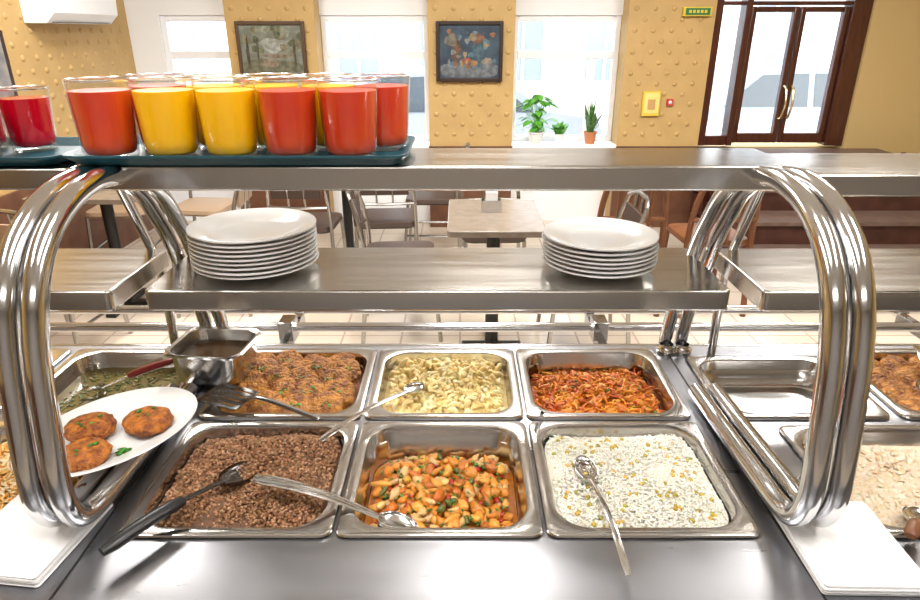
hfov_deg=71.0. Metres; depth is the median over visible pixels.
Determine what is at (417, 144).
sill
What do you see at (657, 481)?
rice
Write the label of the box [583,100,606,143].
potted snake plant
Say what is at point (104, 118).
glass
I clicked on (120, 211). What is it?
cafe chair
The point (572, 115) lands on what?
parked car
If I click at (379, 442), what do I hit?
pan
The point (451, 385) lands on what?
pasta
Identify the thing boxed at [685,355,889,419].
pan
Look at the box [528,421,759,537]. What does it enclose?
pan
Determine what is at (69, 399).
soup
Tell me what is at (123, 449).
garnish
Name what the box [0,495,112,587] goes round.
cutting board
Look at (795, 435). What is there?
pan
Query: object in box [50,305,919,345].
rail
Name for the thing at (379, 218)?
cafe chair
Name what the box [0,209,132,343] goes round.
cafe chair
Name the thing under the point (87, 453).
patty
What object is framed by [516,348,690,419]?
pan
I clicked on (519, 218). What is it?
cafe table
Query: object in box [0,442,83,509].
salad
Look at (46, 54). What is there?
wall
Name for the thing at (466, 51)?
framed painting
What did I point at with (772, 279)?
shelf unit
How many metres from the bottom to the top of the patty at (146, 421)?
0.029 m
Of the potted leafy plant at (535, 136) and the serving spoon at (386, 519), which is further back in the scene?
the potted leafy plant at (535, 136)
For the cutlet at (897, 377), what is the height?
0.048 m
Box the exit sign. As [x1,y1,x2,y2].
[682,7,712,15]
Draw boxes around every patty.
[63,411,116,441]
[66,436,112,472]
[122,406,173,436]
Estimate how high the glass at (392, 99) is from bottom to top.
0.125 m
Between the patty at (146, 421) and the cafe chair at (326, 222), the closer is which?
the patty at (146, 421)
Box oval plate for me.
[11,387,197,476]
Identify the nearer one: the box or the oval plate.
the oval plate
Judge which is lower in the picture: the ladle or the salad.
the salad
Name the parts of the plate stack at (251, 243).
plate, plate, plate, plate, plate, plate, plate, plate, plate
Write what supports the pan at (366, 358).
in the countertop
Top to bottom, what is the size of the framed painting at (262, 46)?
0.420 m
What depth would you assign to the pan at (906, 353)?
1.35 m
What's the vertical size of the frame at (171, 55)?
1.000 m
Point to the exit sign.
(687, 11)
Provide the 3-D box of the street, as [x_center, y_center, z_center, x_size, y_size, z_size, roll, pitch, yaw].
[1.000,-5.118,17.344,42.000,0.150,24.050,0,23,0]
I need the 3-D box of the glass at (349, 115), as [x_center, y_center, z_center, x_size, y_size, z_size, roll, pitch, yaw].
[-0.178,-0.293,1.042,0.098,0.125,0.098,0,23,0]
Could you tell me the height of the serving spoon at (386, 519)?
0.079 m
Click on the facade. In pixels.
(564, 80)
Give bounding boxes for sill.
[412,141,429,147]
[512,141,615,147]
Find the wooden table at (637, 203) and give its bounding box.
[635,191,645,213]
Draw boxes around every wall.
[0,0,158,247]
[123,0,919,226]
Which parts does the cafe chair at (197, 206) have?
seat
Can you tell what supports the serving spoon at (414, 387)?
on the pasta
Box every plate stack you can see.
[186,208,318,279]
[542,217,658,278]
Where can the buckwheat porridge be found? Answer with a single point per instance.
(303, 458)
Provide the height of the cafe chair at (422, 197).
0.847 m
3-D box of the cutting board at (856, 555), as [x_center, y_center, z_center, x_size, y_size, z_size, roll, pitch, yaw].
[0.560,0.356,0.938,0.148,0.016,0.173,0,23,1]
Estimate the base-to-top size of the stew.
0.047 m
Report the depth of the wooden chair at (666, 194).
3.67 m
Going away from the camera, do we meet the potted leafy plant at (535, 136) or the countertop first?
the countertop
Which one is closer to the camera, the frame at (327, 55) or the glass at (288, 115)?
the glass at (288, 115)
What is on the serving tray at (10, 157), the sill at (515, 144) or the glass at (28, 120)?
the glass at (28, 120)
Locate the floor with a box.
[50,220,919,343]
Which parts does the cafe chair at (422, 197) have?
seat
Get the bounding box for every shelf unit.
[0,148,876,527]
[0,160,178,343]
[706,153,919,354]
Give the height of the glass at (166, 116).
0.125 m
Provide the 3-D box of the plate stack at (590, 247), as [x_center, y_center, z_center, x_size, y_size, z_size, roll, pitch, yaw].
[0.270,-0.098,1.255,0.223,0.070,0.222,15,27,32]
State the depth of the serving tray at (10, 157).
1.15 m
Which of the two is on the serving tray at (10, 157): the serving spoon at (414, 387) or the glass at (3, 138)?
the glass at (3, 138)
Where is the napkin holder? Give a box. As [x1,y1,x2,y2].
[481,191,501,212]
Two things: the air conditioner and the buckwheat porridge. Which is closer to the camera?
the buckwheat porridge
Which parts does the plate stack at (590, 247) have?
plate, plate, plate, plate, plate, plate, plate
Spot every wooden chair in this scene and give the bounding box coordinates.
[597,191,669,316]
[665,191,761,317]
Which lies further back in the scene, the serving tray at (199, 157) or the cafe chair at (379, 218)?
the cafe chair at (379, 218)
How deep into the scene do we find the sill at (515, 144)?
5.43 m
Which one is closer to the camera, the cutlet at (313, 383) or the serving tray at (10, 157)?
the serving tray at (10, 157)
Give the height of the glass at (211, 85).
0.125 m
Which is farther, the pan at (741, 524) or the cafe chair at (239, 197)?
the cafe chair at (239, 197)
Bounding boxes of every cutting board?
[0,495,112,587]
[772,501,919,596]
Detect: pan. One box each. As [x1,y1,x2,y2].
[0,348,70,410]
[0,421,6,443]
[2,348,185,417]
[119,421,358,537]
[164,326,260,386]
[198,348,377,419]
[336,421,542,537]
[364,348,523,419]
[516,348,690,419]
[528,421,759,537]
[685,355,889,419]
[779,425,919,537]
[870,348,919,419]
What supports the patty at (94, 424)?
on the oval plate
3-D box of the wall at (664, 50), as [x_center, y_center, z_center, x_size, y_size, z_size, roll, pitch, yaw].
[0.750,-1.966,5.345,6.900,2.700,0.420,0,23,0]
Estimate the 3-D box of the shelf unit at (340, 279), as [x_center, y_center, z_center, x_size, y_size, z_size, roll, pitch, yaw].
[-0.036,0.009,1.136,1.165,0.506,0.681,0,23,0]
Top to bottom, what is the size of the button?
0.050 m
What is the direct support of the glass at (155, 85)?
on the serving tray at (199, 157)
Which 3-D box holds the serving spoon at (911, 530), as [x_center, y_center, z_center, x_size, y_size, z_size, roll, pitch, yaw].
[0.694,0.336,0.983,0.138,0.051,0.048,-19,29,-38]
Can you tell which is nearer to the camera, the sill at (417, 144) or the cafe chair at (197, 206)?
the cafe chair at (197, 206)
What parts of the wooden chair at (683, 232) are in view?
seat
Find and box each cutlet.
[220,349,362,412]
[871,355,919,410]
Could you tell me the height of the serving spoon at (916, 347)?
0.035 m
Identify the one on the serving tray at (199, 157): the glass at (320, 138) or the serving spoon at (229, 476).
the glass at (320, 138)
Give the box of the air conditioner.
[19,0,117,23]
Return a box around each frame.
[160,15,229,83]
[320,15,429,140]
[512,15,621,140]
[697,0,873,145]
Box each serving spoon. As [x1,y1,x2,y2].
[98,461,255,555]
[252,474,417,527]
[318,382,423,440]
[574,455,630,575]
[902,506,919,539]
[913,345,919,391]
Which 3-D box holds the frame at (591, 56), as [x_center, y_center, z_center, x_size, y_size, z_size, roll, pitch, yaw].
[0.874,-1.862,5.459,0.882,1.000,0.070,0,23,0]
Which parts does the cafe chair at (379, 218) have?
seat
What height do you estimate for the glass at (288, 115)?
0.125 m
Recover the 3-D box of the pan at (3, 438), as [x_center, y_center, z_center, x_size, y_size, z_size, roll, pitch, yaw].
[-0.738,0.354,1.126,0.321,0.136,0.307,0,23,0]
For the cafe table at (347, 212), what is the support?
on the floor
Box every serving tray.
[0,137,82,165]
[62,135,414,164]
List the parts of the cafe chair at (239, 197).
seat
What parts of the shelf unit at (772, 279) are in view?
shelf, shelf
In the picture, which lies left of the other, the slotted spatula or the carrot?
the slotted spatula
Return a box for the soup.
[58,367,180,412]
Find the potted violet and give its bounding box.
[549,121,569,143]
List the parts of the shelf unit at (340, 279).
shelf, shelf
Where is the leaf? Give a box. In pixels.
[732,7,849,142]
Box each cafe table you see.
[22,191,146,317]
[341,191,354,247]
[447,199,544,343]
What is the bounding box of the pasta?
[382,357,507,412]
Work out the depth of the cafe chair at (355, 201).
3.60 m
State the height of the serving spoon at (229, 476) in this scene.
0.043 m
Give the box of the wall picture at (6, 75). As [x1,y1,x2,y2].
[0,30,17,97]
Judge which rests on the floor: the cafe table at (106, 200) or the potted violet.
the cafe table at (106, 200)
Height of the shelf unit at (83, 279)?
0.490 m
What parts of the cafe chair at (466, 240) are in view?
seat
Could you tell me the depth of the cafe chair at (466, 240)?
3.83 m
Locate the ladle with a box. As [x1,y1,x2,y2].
[80,358,172,400]
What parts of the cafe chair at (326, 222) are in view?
seat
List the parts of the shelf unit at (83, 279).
shelf, shelf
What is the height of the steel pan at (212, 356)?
0.080 m
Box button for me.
[666,99,673,105]
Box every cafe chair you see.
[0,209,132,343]
[85,200,164,278]
[168,191,241,266]
[176,191,252,317]
[265,191,346,247]
[345,191,442,343]
[354,191,418,247]
[404,142,469,247]
[458,191,525,247]
[536,191,649,343]
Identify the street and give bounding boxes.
[597,116,605,140]
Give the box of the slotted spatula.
[197,383,319,420]
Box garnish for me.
[115,447,131,455]
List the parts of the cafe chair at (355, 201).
seat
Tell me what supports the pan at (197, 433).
in the countertop
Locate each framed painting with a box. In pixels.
[234,21,308,75]
[436,21,503,81]
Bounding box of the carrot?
[530,368,664,412]
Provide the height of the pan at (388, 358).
0.136 m
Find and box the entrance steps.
[688,148,919,247]
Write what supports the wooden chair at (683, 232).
on the floor
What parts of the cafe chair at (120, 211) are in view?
seat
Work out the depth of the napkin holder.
3.24 m
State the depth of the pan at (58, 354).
1.50 m
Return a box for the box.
[641,91,660,115]
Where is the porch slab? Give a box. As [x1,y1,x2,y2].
[706,122,815,133]
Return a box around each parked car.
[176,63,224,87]
[365,66,602,140]
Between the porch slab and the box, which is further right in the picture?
the porch slab
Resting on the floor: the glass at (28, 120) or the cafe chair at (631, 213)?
the cafe chair at (631, 213)
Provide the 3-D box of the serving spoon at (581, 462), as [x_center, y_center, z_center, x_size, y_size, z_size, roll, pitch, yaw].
[0.214,0.320,0.996,0.040,0.032,0.281,0,23,0]
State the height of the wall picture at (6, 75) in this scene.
0.400 m
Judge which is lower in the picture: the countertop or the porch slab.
the countertop
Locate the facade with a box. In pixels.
[169,0,845,115]
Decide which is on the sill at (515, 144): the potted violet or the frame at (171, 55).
the potted violet
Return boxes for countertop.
[0,346,919,599]
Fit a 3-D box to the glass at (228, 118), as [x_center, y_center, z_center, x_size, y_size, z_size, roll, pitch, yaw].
[-0.374,-0.294,1.044,0.098,0.125,0.098,0,23,0]
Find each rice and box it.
[545,434,728,527]
[804,445,919,527]
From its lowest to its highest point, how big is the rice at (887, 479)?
0.027 m
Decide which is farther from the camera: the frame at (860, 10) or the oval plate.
the frame at (860, 10)
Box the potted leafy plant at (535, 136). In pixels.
[513,94,560,144]
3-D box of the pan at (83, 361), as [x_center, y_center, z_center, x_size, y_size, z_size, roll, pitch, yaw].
[-0.738,0.233,1.414,0.321,0.136,0.297,0,23,0]
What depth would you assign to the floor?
3.85 m
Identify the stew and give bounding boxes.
[365,453,517,527]
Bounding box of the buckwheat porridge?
[154,433,341,527]
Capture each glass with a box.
[0,85,57,152]
[0,97,8,149]
[62,76,139,155]
[123,73,185,150]
[127,76,199,155]
[182,73,242,150]
[190,76,259,155]
[240,73,299,150]
[253,76,318,155]
[298,73,355,150]
[316,76,377,155]
[353,73,409,151]
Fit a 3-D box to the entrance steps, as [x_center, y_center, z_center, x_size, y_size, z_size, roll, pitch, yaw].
[2.757,-0.698,4.906,1.595,0.700,1.390,0,23,0]
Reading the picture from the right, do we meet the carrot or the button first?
the button
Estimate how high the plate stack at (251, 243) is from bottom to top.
0.087 m

